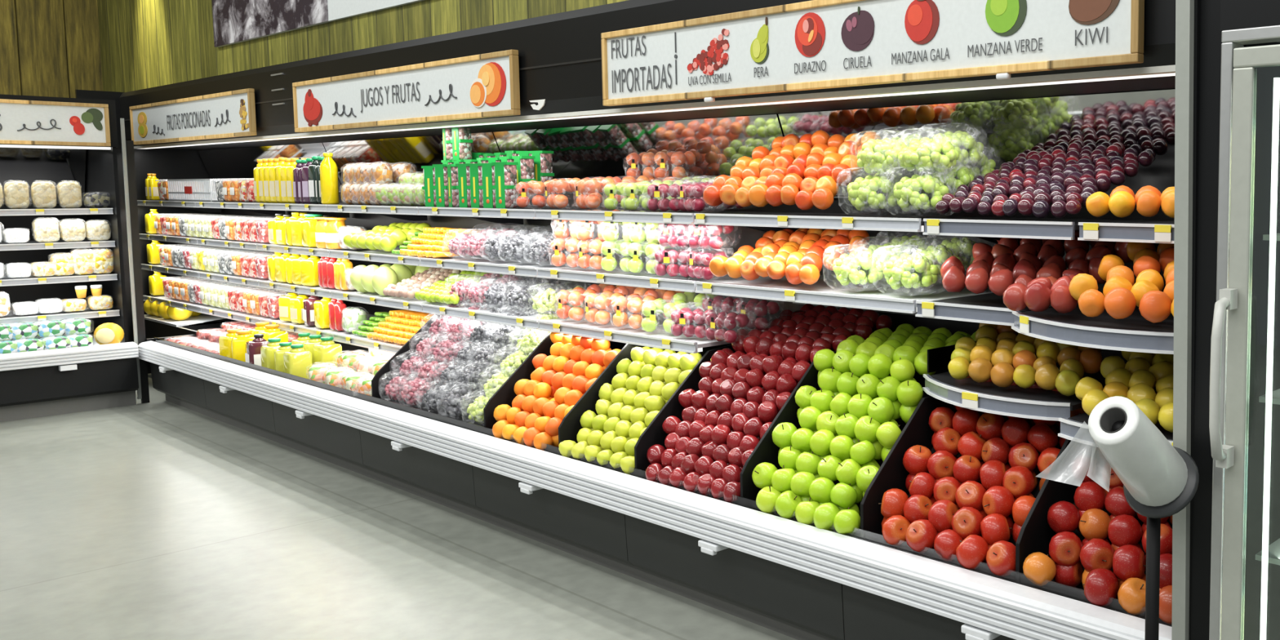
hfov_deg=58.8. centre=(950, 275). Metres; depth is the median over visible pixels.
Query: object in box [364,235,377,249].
apple
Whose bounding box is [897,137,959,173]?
grapes
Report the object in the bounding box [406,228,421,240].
greens
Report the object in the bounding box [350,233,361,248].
greens
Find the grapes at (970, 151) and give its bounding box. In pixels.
[929,130,983,164]
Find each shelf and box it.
[0,239,95,244]
[0,273,109,279]
[0,304,114,318]
[144,313,239,327]
[149,295,216,307]
[151,263,216,272]
[154,234,221,239]
[188,200,256,202]
[208,272,271,281]
[209,306,275,319]
[211,239,271,244]
[267,313,377,333]
[268,280,356,291]
[270,244,405,250]
[299,203,382,205]
[341,290,471,304]
[341,333,404,346]
[345,248,487,258]
[382,204,448,207]
[433,301,630,320]
[440,255,644,268]
[468,206,638,210]
[549,313,755,348]
[555,262,785,287]
[600,208,803,218]
[715,275,993,306]
[748,212,1018,225]
[930,362,1105,410]
[933,293,1052,311]
[976,217,1161,230]
[1021,302,1173,332]
[1066,390,1173,439]
[1130,220,1174,224]
[1255,537,1279,565]
[1258,388,1279,404]
[1262,233,1279,240]
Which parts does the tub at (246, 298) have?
lid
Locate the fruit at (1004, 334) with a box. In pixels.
[995,331,1017,345]
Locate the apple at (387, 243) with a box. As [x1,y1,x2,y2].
[379,235,397,251]
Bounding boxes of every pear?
[558,440,576,457]
[570,440,589,458]
[577,427,591,442]
[579,409,596,428]
[584,444,602,462]
[586,430,604,446]
[591,413,608,431]
[595,399,612,415]
[596,448,614,465]
[598,382,615,400]
[600,430,617,450]
[603,416,621,432]
[607,402,625,418]
[609,451,628,468]
[610,387,627,403]
[610,435,627,453]
[611,372,629,389]
[615,420,632,437]
[616,358,631,374]
[619,404,635,422]
[619,456,635,474]
[622,389,638,405]
[624,437,638,455]
[625,375,640,390]
[627,360,644,377]
[628,421,646,438]
[630,346,645,361]
[630,407,648,423]
[633,391,651,408]
[636,376,653,392]
[640,364,655,377]
[642,346,651,350]
[642,349,658,365]
[644,395,664,411]
[644,410,658,426]
[648,380,665,395]
[650,347,664,352]
[652,365,666,382]
[654,351,670,368]
[661,382,679,399]
[663,349,675,354]
[663,367,682,383]
[666,353,682,368]
[678,369,692,384]
[679,353,698,371]
[689,352,702,361]
[940,256,964,278]
[942,266,965,292]
[964,266,988,293]
[965,259,990,279]
[972,242,992,258]
[972,251,994,271]
[987,268,1013,296]
[989,262,1009,277]
[991,244,1013,259]
[991,253,1016,272]
[997,237,1018,251]
[1003,282,1026,311]
[1012,258,1037,282]
[1013,242,1036,263]
[1013,274,1033,287]
[1018,252,1042,271]
[1019,238,1043,256]
[1023,282,1051,311]
[1026,276,1052,289]
[1035,262,1062,279]
[1037,244,1059,265]
[1040,239,1064,257]
[1042,239,1064,245]
[1042,254,1066,274]
[1047,275,1057,284]
[1050,275,1071,292]
[1050,284,1078,313]
[1062,268,1084,276]
[1063,235,1088,253]
[1065,247,1087,268]
[1067,257,1089,275]
[1067,274,1078,302]
[1074,230,1088,244]
[1084,244,1111,262]
[1088,240,1099,248]
[1088,257,1106,284]
[1093,240,1115,254]
[1114,241,1133,262]
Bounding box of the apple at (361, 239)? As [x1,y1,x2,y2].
[355,233,370,248]
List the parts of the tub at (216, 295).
lid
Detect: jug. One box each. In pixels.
[144,208,163,233]
[146,240,165,264]
[148,271,167,295]
[218,328,240,358]
[230,329,254,361]
[244,333,269,365]
[249,321,269,335]
[257,324,288,342]
[260,337,280,369]
[266,252,282,280]
[267,213,284,244]
[273,342,292,372]
[274,253,291,282]
[275,214,292,244]
[278,291,298,321]
[283,343,311,378]
[284,212,300,245]
[284,253,301,283]
[289,293,309,324]
[290,213,306,246]
[291,254,309,284]
[291,333,310,347]
[300,255,320,285]
[301,213,323,247]
[302,295,322,326]
[302,334,321,364]
[312,336,342,365]
[313,297,331,328]
[315,217,337,248]
[324,217,346,248]
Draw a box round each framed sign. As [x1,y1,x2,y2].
[0,98,111,146]
[128,88,257,145]
[292,49,520,132]
[600,0,1144,106]
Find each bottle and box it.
[145,173,151,199]
[148,173,159,199]
[249,325,266,335]
[253,159,262,202]
[257,158,268,202]
[263,158,274,203]
[268,158,279,203]
[274,157,287,203]
[280,158,291,203]
[286,157,298,203]
[292,159,302,203]
[297,160,306,204]
[302,158,312,204]
[307,155,319,204]
[315,156,324,204]
[315,219,326,248]
[317,256,324,287]
[319,152,339,204]
[321,257,330,288]
[326,257,337,288]
[328,298,337,329]
[333,257,342,289]
[333,299,346,330]
[338,258,352,290]
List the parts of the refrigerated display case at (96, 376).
panel, price rail, price rail, price rail, price rail, kick plate, panel, deck panel, panel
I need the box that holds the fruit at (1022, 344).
[1012,340,1035,355]
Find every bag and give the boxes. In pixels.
[0,184,4,207]
[0,324,13,340]
[0,340,17,354]
[3,181,29,208]
[8,321,37,339]
[12,337,44,352]
[31,181,56,208]
[33,320,65,337]
[38,335,71,350]
[56,181,81,208]
[60,317,90,335]
[64,333,93,347]
[306,362,337,383]
[323,367,356,387]
[337,226,354,248]
[337,351,372,371]
[341,182,355,204]
[341,307,366,332]
[341,372,374,391]
[342,164,355,184]
[345,267,355,290]
[346,227,365,249]
[349,182,364,204]
[351,163,365,183]
[355,356,385,374]
[356,377,373,395]
[359,164,372,183]
[359,182,372,204]
[367,183,382,205]
[368,348,382,356]
[369,162,392,184]
[372,358,390,375]
[375,183,395,205]
[382,351,395,358]
[384,375,412,400]
[386,183,405,205]
[391,163,416,184]
[398,172,417,184]
[398,183,418,205]
[399,355,430,380]
[400,377,435,405]
[411,173,423,184]
[411,183,425,206]
[415,337,442,360]
[417,360,448,386]
[422,384,452,410]
[428,317,458,340]
[432,339,465,365]
[440,364,467,390]
[442,387,478,418]
[443,299,472,322]
[447,320,478,346]
[448,232,473,255]
[448,279,475,302]
[454,345,483,368]
[457,367,492,395]
[464,232,491,257]
[465,302,492,325]
[466,395,490,424]
[467,281,492,303]
[468,324,499,349]
[473,347,510,374]
[477,228,499,236]
[480,272,502,284]
[483,371,510,397]
[484,235,510,258]
[484,282,515,306]
[485,306,511,327]
[489,326,523,353]
[494,228,518,239]
[495,274,522,285]
[500,350,528,375]
[504,235,536,260]
[504,307,537,333]
[506,285,537,309]
[511,230,538,239]
[513,277,541,290]
[515,180,551,208]
[516,331,547,355]
[528,237,562,262]
[530,311,559,334]
[532,288,564,313]
[534,279,566,293]
[535,230,556,248]
[545,177,580,208]
[551,235,593,267]
[554,209,592,239]
[555,287,598,320]
[562,232,584,255]
[562,285,586,309]
[575,177,615,208]
[577,209,620,241]
[577,236,603,269]
[581,176,613,203]
[584,289,625,324]
[586,283,625,312]
[600,238,641,271]
[603,210,646,243]
[604,182,639,209]
[611,175,650,205]
[612,293,656,328]
[613,285,655,316]
[624,182,663,210]
[626,151,660,178]
[627,240,673,274]
[631,211,661,244]
[635,177,656,199]
[638,179,674,205]
[640,297,688,333]
[643,288,684,319]
[647,183,688,211]
[653,151,695,179]
[654,175,688,182]
[654,248,699,277]
[658,222,688,248]
[661,179,695,199]
[671,307,715,337]
[672,291,718,311]
[677,182,712,212]
[681,176,717,206]
[684,181,712,207]
[687,249,728,279]
[688,224,733,249]
[702,295,744,315]
[705,311,749,342]
[711,202,745,208]
[736,298,779,330]
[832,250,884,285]
[847,173,897,211]
[863,243,910,278]
[874,168,921,182]
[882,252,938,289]
[887,235,930,254]
[891,133,924,146]
[893,173,949,212]
[913,244,961,279]
[919,164,973,194]
[936,236,976,271]
[963,152,995,177]
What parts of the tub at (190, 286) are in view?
lid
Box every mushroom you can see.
[382,287,388,295]
[386,288,392,296]
[390,288,396,297]
[391,284,396,288]
[394,288,400,297]
[398,289,404,297]
[399,285,407,289]
[400,281,406,285]
[401,289,408,297]
[407,290,414,298]
[408,282,414,287]
[411,288,419,293]
[415,284,422,289]
[421,276,428,280]
[426,281,432,287]
[438,275,445,280]
[443,271,449,277]
[452,269,459,273]
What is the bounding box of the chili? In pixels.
[400,245,408,248]
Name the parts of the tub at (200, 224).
lid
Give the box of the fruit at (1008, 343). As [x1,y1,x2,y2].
[995,337,1017,351]
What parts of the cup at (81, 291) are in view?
cup lid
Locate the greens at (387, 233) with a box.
[382,231,393,235]
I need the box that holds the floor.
[0,373,796,639]
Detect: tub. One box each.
[153,213,175,234]
[155,179,167,199]
[157,213,182,234]
[157,244,179,265]
[160,179,181,199]
[160,275,182,297]
[162,244,186,266]
[164,213,187,235]
[166,276,190,298]
[168,244,192,266]
[170,213,192,235]
[173,245,199,267]
[173,278,196,300]
[176,214,200,235]
[178,279,202,301]
[180,246,205,268]
[182,214,206,236]
[186,247,212,269]
[186,280,208,302]
[189,215,212,236]
[191,280,215,303]
[194,248,219,270]
[195,215,220,237]
[198,282,222,305]
[200,248,226,271]
[201,215,227,238]
[206,283,230,306]
[208,216,233,239]
[208,248,233,272]
[211,284,237,307]
[214,178,239,201]
[215,216,240,239]
[215,249,240,273]
[217,284,244,309]
[221,178,247,201]
[222,216,248,239]
[222,250,245,274]
[225,286,252,311]
[228,178,253,201]
[230,251,255,275]
[231,217,256,240]
[232,287,258,311]
[235,177,253,201]
[237,217,264,241]
[237,249,258,253]
[238,252,263,276]
[240,288,266,313]
[242,177,255,201]
[245,217,272,241]
[245,253,271,277]
[249,289,275,315]
[252,253,273,278]
[253,217,274,242]
[256,287,273,292]
[256,291,283,316]
[265,292,288,318]
[271,290,287,294]
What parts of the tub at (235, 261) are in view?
lid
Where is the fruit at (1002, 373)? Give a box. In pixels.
[990,361,1014,387]
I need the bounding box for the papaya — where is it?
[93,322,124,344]
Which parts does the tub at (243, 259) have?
lid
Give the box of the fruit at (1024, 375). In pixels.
[1013,364,1035,388]
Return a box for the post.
[120,118,149,403]
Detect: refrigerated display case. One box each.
[0,93,138,422]
[75,0,1200,639]
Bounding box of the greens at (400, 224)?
[395,222,405,227]
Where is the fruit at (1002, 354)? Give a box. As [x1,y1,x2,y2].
[991,347,1013,366]
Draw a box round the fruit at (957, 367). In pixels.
[947,355,969,379]
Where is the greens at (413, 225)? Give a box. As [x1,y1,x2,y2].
[408,222,419,228]
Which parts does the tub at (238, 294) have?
lid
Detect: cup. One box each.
[75,285,87,297]
[90,284,102,296]
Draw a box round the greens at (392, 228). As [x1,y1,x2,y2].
[385,225,399,231]
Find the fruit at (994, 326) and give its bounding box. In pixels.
[978,323,997,329]
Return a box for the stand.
[1111,420,1199,639]
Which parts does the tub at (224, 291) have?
lid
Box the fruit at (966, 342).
[955,336,976,350]
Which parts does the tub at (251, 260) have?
lid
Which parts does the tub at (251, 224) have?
lid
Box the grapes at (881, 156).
[857,137,906,173]
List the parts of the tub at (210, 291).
lid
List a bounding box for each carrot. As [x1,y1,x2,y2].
[368,332,379,337]
[378,327,389,333]
[379,334,388,340]
[384,328,396,334]
[389,309,406,315]
[389,329,399,335]
[390,336,399,342]
[391,310,411,316]
[394,330,405,336]
[395,311,408,316]
[396,311,417,317]
[400,318,411,324]
[401,324,408,330]
[402,311,419,317]
[403,331,413,337]
[405,319,413,324]
[407,312,425,318]
[409,244,420,249]
[409,326,419,332]
[410,312,427,319]
[413,249,424,255]
[413,313,430,319]
[417,314,434,319]
[419,238,431,244]
[421,232,430,238]
[423,245,428,250]
[423,315,433,320]
[425,239,437,244]
[428,251,434,257]
[431,227,437,233]
[432,233,443,239]
[432,244,439,250]
[434,251,462,257]
[435,245,444,251]
[436,227,455,233]
[438,234,446,239]
[439,246,449,251]
[440,226,453,232]
[440,240,447,245]
[448,228,457,234]
[450,234,474,239]
[457,228,481,234]
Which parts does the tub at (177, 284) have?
lid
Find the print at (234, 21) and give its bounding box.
[211,0,328,47]
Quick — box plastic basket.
[167,178,250,201]
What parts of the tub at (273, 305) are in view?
lid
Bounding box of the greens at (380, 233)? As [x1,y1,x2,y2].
[375,231,386,235]
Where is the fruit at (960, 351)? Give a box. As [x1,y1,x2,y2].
[951,346,971,363]
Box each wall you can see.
[0,0,102,97]
[97,0,627,92]
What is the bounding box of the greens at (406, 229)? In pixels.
[401,227,411,240]
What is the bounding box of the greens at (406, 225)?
[401,222,413,228]
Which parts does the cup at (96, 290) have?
cup lid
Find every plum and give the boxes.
[935,200,950,214]
[941,193,955,202]
[949,196,963,213]
[953,188,968,198]
[956,184,969,192]
[961,196,977,213]
[967,191,982,204]
[968,179,982,191]
[968,189,982,195]
[970,183,984,194]
[973,174,984,184]
[977,200,991,215]
[979,194,993,205]
[982,180,995,187]
[982,189,992,195]
[983,173,999,182]
[983,185,994,191]
[991,168,999,174]
[991,186,1006,198]
[991,199,1004,216]
[992,194,1008,203]
[993,182,1009,197]
[995,179,1009,186]
[997,169,1010,177]
[998,164,1013,173]
[998,176,1009,184]
[1000,162,1012,167]
[1001,198,1017,216]
[1007,161,1015,167]
[1008,168,1022,177]
[1008,171,1026,182]
[1008,183,1024,195]
[1008,192,1022,202]
[1009,176,1024,186]
[1012,155,1024,163]
[1012,164,1023,173]
[1015,156,1027,166]
[1016,152,1026,157]
[1017,198,1034,215]
[1019,188,1032,195]
[1020,191,1035,200]
[1022,158,1038,169]
[1022,177,1035,188]
[1023,164,1039,173]
[1024,169,1037,177]
[1024,183,1037,191]
[1025,150,1039,159]
[1026,174,1038,180]
[1028,153,1042,161]
[1031,200,1050,217]
[1032,186,1050,195]
[1033,191,1052,205]
[1035,175,1052,186]
[1036,168,1050,177]
[1037,158,1052,169]
[1037,182,1051,191]
[1038,150,1050,156]
[1040,165,1052,176]
[1041,153,1054,164]
[1048,180,1062,185]
[1049,182,1066,192]
[1049,188,1065,199]
[1050,145,1067,153]
[1050,163,1065,174]
[1050,171,1066,185]
[1050,200,1067,217]
[1051,148,1066,155]
[1051,157,1066,167]
[1051,193,1066,204]
[1053,152,1068,159]
[1062,165,1079,176]
[1063,174,1080,188]
[1064,160,1077,167]
[1064,191,1075,196]
[1065,155,1079,162]
[1065,182,1083,194]
[1065,199,1081,214]
[1066,142,1081,152]
[1066,149,1079,159]
[1066,192,1083,204]
[1068,171,1082,178]
[1071,163,1082,172]
[1076,158,1093,165]
[1079,149,1091,159]
[1080,145,1093,151]
[1080,155,1093,161]
[1080,163,1096,173]
[1080,173,1094,184]
[1080,177,1098,188]
[1080,189,1095,207]
[1081,183,1098,192]
[1082,169,1096,178]
[1090,149,1106,159]
[1093,153,1105,165]
[1094,144,1107,155]
[1094,164,1111,173]
[1095,156,1111,168]
[1095,168,1111,179]
[1096,175,1111,192]
[1105,144,1123,156]
[1105,151,1120,158]
[1109,155,1124,163]
[1109,165,1124,174]
[1109,170,1125,185]
[1110,159,1124,168]
[1123,147,1138,156]
[1123,152,1138,162]
[1123,162,1138,177]
[1124,158,1138,169]
[1137,151,1153,166]
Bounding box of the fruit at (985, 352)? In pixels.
[969,344,992,363]
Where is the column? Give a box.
[1190,0,1222,639]
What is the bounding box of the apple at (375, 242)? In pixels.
[372,235,385,249]
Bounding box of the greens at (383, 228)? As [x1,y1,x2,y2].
[378,225,389,231]
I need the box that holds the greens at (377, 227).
[372,225,382,229]
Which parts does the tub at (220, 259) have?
lid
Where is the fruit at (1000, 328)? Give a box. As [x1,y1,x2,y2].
[996,324,1017,335]
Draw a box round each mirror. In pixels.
[0,147,86,204]
[197,142,342,191]
[323,131,501,185]
[493,113,784,194]
[777,88,1175,196]
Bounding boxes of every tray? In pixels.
[395,323,524,426]
[608,340,626,350]
[675,345,723,356]
[833,367,948,538]
[865,409,1061,582]
[1021,502,1172,626]
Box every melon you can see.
[143,299,155,315]
[150,300,161,317]
[156,301,171,319]
[166,304,192,320]
[191,311,201,316]
[349,264,368,293]
[360,264,379,293]
[371,266,398,296]
[379,263,391,266]
[390,263,413,282]
[404,264,416,275]
[414,266,430,275]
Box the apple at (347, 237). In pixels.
[342,232,355,247]
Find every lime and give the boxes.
[414,289,422,300]
[418,290,427,300]
[423,287,432,291]
[424,291,432,302]
[429,291,437,302]
[431,282,439,288]
[434,293,441,302]
[438,293,447,303]
[439,288,445,293]
[440,284,448,288]
[443,289,450,293]
[443,294,451,304]
[444,276,452,281]
[448,272,457,277]
[448,276,457,282]
[448,293,459,304]
[454,273,462,278]
[458,274,466,279]
[465,271,472,275]
[473,271,481,275]
[473,275,481,279]
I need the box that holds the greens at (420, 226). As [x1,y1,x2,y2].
[415,222,431,231]
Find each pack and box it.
[0,224,4,241]
[0,262,4,278]
[0,291,10,316]
[1,227,30,243]
[4,262,31,278]
[11,301,39,315]
[30,262,54,276]
[31,217,60,242]
[35,298,62,313]
[49,252,74,275]
[57,218,85,241]
[61,298,86,311]
[70,248,93,275]
[82,192,110,208]
[84,219,111,240]
[86,295,113,310]
[91,248,113,274]
[165,336,199,342]
[177,339,211,346]
[190,342,219,350]
[195,328,226,339]
[204,346,219,353]
[208,331,227,342]
[221,321,251,330]
[233,324,257,330]
[288,333,299,342]
[421,165,436,206]
[432,164,448,206]
[440,160,453,164]
[442,128,453,160]
[446,164,459,207]
[450,128,472,159]
[452,159,465,164]
[455,163,471,207]
[463,159,477,163]
[466,163,483,207]
[471,152,491,159]
[476,157,488,163]
[479,163,496,208]
[483,153,495,157]
[485,157,501,163]
[491,161,518,208]
[493,152,506,157]
[499,155,514,162]
[504,150,519,156]
[511,155,535,201]
[515,151,531,155]
[528,150,554,194]
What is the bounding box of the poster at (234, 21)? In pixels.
[211,0,424,47]
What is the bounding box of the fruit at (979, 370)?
[967,357,992,382]
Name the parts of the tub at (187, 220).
lid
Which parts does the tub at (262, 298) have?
lid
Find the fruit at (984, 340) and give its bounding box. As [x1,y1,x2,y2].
[975,336,996,352]
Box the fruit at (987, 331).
[974,324,998,342]
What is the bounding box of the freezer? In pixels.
[1208,0,1279,639]
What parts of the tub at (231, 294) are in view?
lid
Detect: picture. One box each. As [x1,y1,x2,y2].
[69,108,102,134]
[137,111,147,137]
[239,98,248,130]
[302,88,322,126]
[470,62,506,107]
[687,28,728,75]
[750,17,768,63]
[795,12,825,57]
[840,6,874,51]
[904,0,939,44]
[985,0,1026,35]
[1068,0,1119,25]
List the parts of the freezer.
door handle, door pane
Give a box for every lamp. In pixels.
[0,144,111,149]
[143,72,1175,149]
[709,224,924,231]
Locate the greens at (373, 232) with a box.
[368,229,380,235]
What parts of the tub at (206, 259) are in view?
lid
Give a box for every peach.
[492,419,511,438]
[493,404,511,421]
[502,424,519,439]
[505,407,521,424]
[511,394,527,411]
[512,426,528,444]
[514,378,529,395]
[514,411,529,426]
[521,395,537,413]
[523,379,540,395]
[523,426,541,446]
[524,413,542,428]
[530,366,546,382]
[532,353,547,368]
[532,397,549,415]
[533,382,551,398]
[533,416,550,432]
[533,431,552,449]
[541,369,556,386]
[542,355,558,370]
[542,400,559,417]
[544,417,562,436]
[550,332,563,343]
[550,342,564,356]
[550,385,555,397]
[551,371,567,389]
[551,435,558,446]
[552,355,569,373]
[554,386,570,404]
[554,403,569,419]
[559,342,575,359]
[561,333,572,344]
[561,373,577,390]
[563,359,577,373]
[564,389,583,406]
[564,404,574,417]
[569,345,585,361]
[571,335,581,346]
[572,360,589,376]
[572,375,590,393]
[579,336,593,349]
[580,348,595,364]
[585,363,604,379]
[585,377,597,391]
[591,338,610,351]
[591,349,607,366]
[603,350,619,367]
[1068,273,1097,300]
[1078,288,1105,316]
[1085,191,1110,217]
[1097,254,1124,280]
[1102,275,1132,297]
[1103,287,1136,319]
[1106,265,1134,286]
[1107,191,1135,217]
[1110,185,1134,198]
[1126,242,1155,261]
[1130,280,1159,306]
[1133,248,1159,263]
[1133,255,1160,277]
[1134,185,1161,205]
[1135,269,1164,291]
[1136,191,1160,217]
[1138,290,1171,323]
[1156,243,1173,256]
[1159,246,1173,272]
[1160,186,1174,203]
[1160,190,1174,217]
[1163,260,1173,280]
[1163,280,1173,302]
[1165,268,1173,284]
[1170,299,1173,316]
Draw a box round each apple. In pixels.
[342,232,355,247]
[355,233,370,248]
[364,235,377,249]
[372,235,385,249]
[379,235,397,251]
[390,230,407,245]
[645,462,663,481]
[646,444,666,464]
[657,465,674,484]
[661,448,677,466]
[662,415,681,434]
[664,432,680,448]
[668,466,687,487]
[671,451,688,468]
[674,420,691,437]
[675,436,692,453]
[678,388,695,408]
[680,453,699,473]
[681,405,698,422]
[682,471,701,492]
[685,436,705,457]
[688,420,706,438]
[691,389,710,408]
[693,407,709,421]
[693,455,714,475]
[696,473,715,495]
[697,376,714,395]
[698,361,713,377]
[698,424,715,443]
[701,440,719,461]
[702,184,722,206]
[704,409,721,426]
[705,392,720,411]
[708,459,728,478]
[709,255,727,276]
[709,362,727,380]
[710,350,728,365]
[711,377,722,395]
[711,424,731,444]
[711,478,727,498]
[712,174,729,187]
[712,444,730,463]
[714,393,733,413]
[716,410,733,430]
[719,182,739,204]
[720,366,737,381]
[720,378,736,398]
[721,347,733,355]
[721,463,742,483]
[722,481,740,502]
[724,176,742,187]
[724,256,742,278]
[726,352,741,369]
[726,431,745,449]
[727,446,743,466]
[729,397,747,415]
[730,164,746,180]
[731,333,746,352]
[731,381,751,400]
[731,412,749,432]
[733,249,748,261]
[733,368,748,382]
[734,186,752,207]
[734,350,746,355]
[735,155,752,167]
[736,328,749,337]
[736,354,752,370]
[737,244,754,253]
[738,434,759,452]
[739,258,759,280]
[741,175,758,187]
[741,448,754,466]
[742,166,759,180]
[742,335,759,353]
[742,400,759,418]
[742,416,764,437]
[744,251,763,260]
[745,368,764,387]
[746,328,762,337]
[746,351,757,356]
[746,386,764,404]
[747,183,768,207]
[748,158,761,173]
[749,354,765,374]
[751,146,769,159]
[751,246,763,253]
[751,462,777,488]
[754,176,767,185]
[754,257,771,277]
[755,236,773,248]
[755,324,770,332]
[755,337,774,355]
[755,486,782,513]
[757,400,777,423]
[759,154,777,169]
[759,165,775,177]
[759,330,775,340]
[759,422,772,438]
[760,243,780,255]
[760,370,780,391]
[761,355,782,373]
[761,389,779,408]
[762,230,776,239]
[762,252,777,260]
[764,173,784,187]
[764,184,783,206]
[766,259,786,279]
[767,324,783,334]
[768,146,782,156]
[768,318,783,326]
[768,340,786,355]
[771,136,783,149]
[771,167,786,176]
[771,465,796,492]
[772,230,790,243]
[772,333,788,342]
[772,422,796,448]
[773,153,794,168]
[773,251,790,265]
[775,239,788,247]
[775,391,791,410]
[775,490,802,519]
[776,373,797,393]
[777,244,797,253]
[777,315,791,320]
[777,360,795,375]
[777,445,802,470]
[778,309,792,315]
[780,144,795,159]
[780,184,799,204]
[780,326,795,337]
[781,133,799,147]
[781,320,797,328]
[781,341,798,359]
[782,173,803,191]
[782,228,794,235]
[782,240,799,250]
[784,262,802,284]
[784,356,797,363]
[785,333,801,343]
[786,163,805,179]
[786,252,804,266]
[788,230,806,244]
[790,313,804,323]
[790,471,816,496]
[791,154,807,168]
[791,310,804,316]
[791,360,809,382]
[791,427,813,452]
[792,327,808,337]
[793,142,811,158]
[794,189,813,209]
[795,227,808,233]
[795,322,810,329]
[795,342,813,362]
[795,385,817,408]
[795,451,821,475]
[795,497,820,524]
[796,248,807,254]
[796,407,803,418]
[797,336,814,345]
[798,406,822,431]
[799,133,813,147]
[799,176,817,192]
[799,239,815,248]
[799,263,819,284]
[800,252,822,271]
[800,303,814,311]
[800,315,816,324]
[800,496,813,501]
[801,232,820,242]
[803,309,818,318]
[804,164,821,179]
[804,244,826,265]
[804,330,821,340]
[805,152,823,166]
[806,228,822,235]
[808,321,825,332]
[808,429,835,456]
[808,476,835,502]
[809,143,828,155]
[809,346,825,362]
[809,387,835,412]
[811,129,830,146]
[811,187,833,209]
[811,304,825,313]
[811,337,831,350]
[812,239,829,248]
[813,348,835,371]
[813,502,840,530]
[814,315,831,325]
[815,175,839,197]
[816,310,832,318]
[816,410,839,435]
[816,453,831,459]
[817,163,835,178]
[817,366,841,392]
[817,455,842,481]
[819,235,832,241]
[819,325,835,335]
[820,228,837,237]
[820,333,836,351]
[822,146,838,157]
[822,152,842,165]
[822,249,841,271]
[822,305,838,313]
[823,240,844,254]
[827,133,845,148]
[827,318,844,328]
[829,234,849,253]
[829,311,844,319]
[829,392,852,417]
[829,435,854,460]
[830,482,857,509]
[831,164,852,186]
[831,326,852,337]
[831,333,848,351]
[832,350,853,373]
[833,506,860,535]
[835,413,858,438]
[835,458,861,485]
[836,229,852,238]
[836,338,858,355]
[836,372,859,395]
[837,306,849,315]
[837,502,859,514]
[838,140,859,157]
[840,154,862,176]
[841,314,857,324]
[843,321,856,335]
[844,133,862,146]
[846,334,865,345]
[847,235,868,253]
[847,307,864,318]
[847,393,872,418]
[848,229,869,243]
[848,352,871,377]
[849,439,875,465]
[850,483,862,503]
[851,436,860,444]
[853,415,880,442]
[854,315,874,328]
[854,324,872,339]
[855,341,878,356]
[855,465,879,492]
[856,373,879,398]
[857,144,862,154]
[860,130,881,144]
[860,458,879,468]
[862,310,879,329]
[863,336,884,346]
[866,396,894,423]
[867,353,892,378]
[868,331,888,342]
[871,440,883,460]
[874,343,896,363]
[875,314,893,329]
[875,327,893,337]
[875,421,901,448]
[876,376,900,401]
[878,488,908,519]
[880,418,899,428]
[880,446,890,461]
[881,515,911,546]
[881,516,886,529]
[882,338,902,348]
[887,333,907,344]
[889,357,915,382]
[891,328,911,337]
[892,398,902,419]
[893,345,918,366]
[895,323,915,333]
[896,379,923,406]
[899,404,918,423]
[902,339,922,353]
[902,444,932,475]
[902,494,933,523]
[905,334,925,346]
[905,472,928,492]
[905,519,937,553]
[908,471,936,498]
[909,332,928,341]
[911,326,932,336]
[914,351,936,375]
[919,344,935,352]
[923,337,945,347]
[926,450,956,479]
[927,333,947,342]
[927,499,959,532]
[928,406,955,432]
[929,495,936,503]
[931,327,952,337]
[931,432,936,447]
[932,426,961,455]
[933,476,960,504]
[933,528,963,560]
[944,333,965,345]
[945,339,956,346]
[951,506,983,539]
[952,408,980,435]
[952,454,982,483]
[953,331,971,337]
[955,405,981,413]
[955,480,986,511]
[955,534,989,569]
[957,431,986,461]
[970,331,976,341]
[976,412,1004,440]
[977,459,984,483]
[979,459,1006,490]
[979,507,987,518]
[980,513,1012,545]
[981,437,1010,464]
[982,485,1014,517]
[986,540,1015,577]
[1001,417,1031,446]
[1002,466,1035,498]
[1004,463,1010,470]
[1005,515,1013,537]
[1006,415,1029,421]
[1008,442,1039,471]
[1010,493,1034,517]
[1012,495,1035,526]
[1012,522,1022,542]
[1022,551,1056,586]
[1026,420,1033,443]
[1027,422,1057,453]
[1028,381,1041,388]
[1029,418,1035,425]
[1031,470,1037,491]
[1032,418,1057,426]
[1036,447,1060,472]
[1039,478,1045,490]
[1047,501,1079,533]
[1048,531,1083,566]
[1049,426,1059,444]
[1053,560,1083,587]
[1055,421,1060,429]
[1057,436,1066,448]
[1058,408,1084,425]
[1073,480,1106,511]
[1075,377,1103,399]
[1076,508,1103,533]
[1079,508,1111,540]
[1079,537,1115,572]
[1081,388,1109,415]
[1081,537,1111,545]
[1081,569,1113,588]
[1082,468,1093,482]
[1083,568,1118,606]
[1100,355,1125,377]
[1102,381,1128,397]
[1104,485,1137,516]
[1105,367,1131,390]
[1107,514,1142,546]
[1109,467,1123,488]
[1109,514,1136,519]
[1111,542,1142,551]
[1112,544,1146,581]
[1117,573,1146,590]
[1117,577,1146,614]
[1120,351,1131,360]
[1124,357,1151,374]
[1127,382,1155,403]
[1128,351,1153,365]
[1128,368,1155,389]
[1134,398,1159,424]
[1136,512,1169,524]
[1140,520,1172,540]
[1141,524,1172,554]
[1148,360,1173,386]
[1151,353,1173,365]
[1155,373,1173,392]
[1155,386,1173,408]
[1157,401,1173,432]
[1159,553,1172,588]
[1159,585,1172,625]
[1168,515,1172,524]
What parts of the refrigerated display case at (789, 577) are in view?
panel, price rail, price rail, price rail, riser panel, price rail, panel, riser panel, price rail, price rail, price rail, price rail, panel, deck panel, price rail, price rail, price rail, price rail, panel, fascia trim, price rail, price rail, price rail, price rail, panel, price rail, price rail, price rail, kick plate, panel, price rail, price rail, price rail, canopy panel, panel, panel, price rail, price rail, rail, panel, price rail, price rail, price rail, price rail, price rail, price rail, panel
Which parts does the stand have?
round plate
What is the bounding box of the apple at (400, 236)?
[390,230,407,245]
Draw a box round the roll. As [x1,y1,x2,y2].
[1035,395,1187,506]
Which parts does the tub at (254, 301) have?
lid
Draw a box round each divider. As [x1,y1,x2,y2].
[371,314,444,402]
[483,311,633,428]
[558,324,697,447]
[634,344,746,470]
[740,351,836,500]
[860,395,955,540]
[1015,439,1077,584]

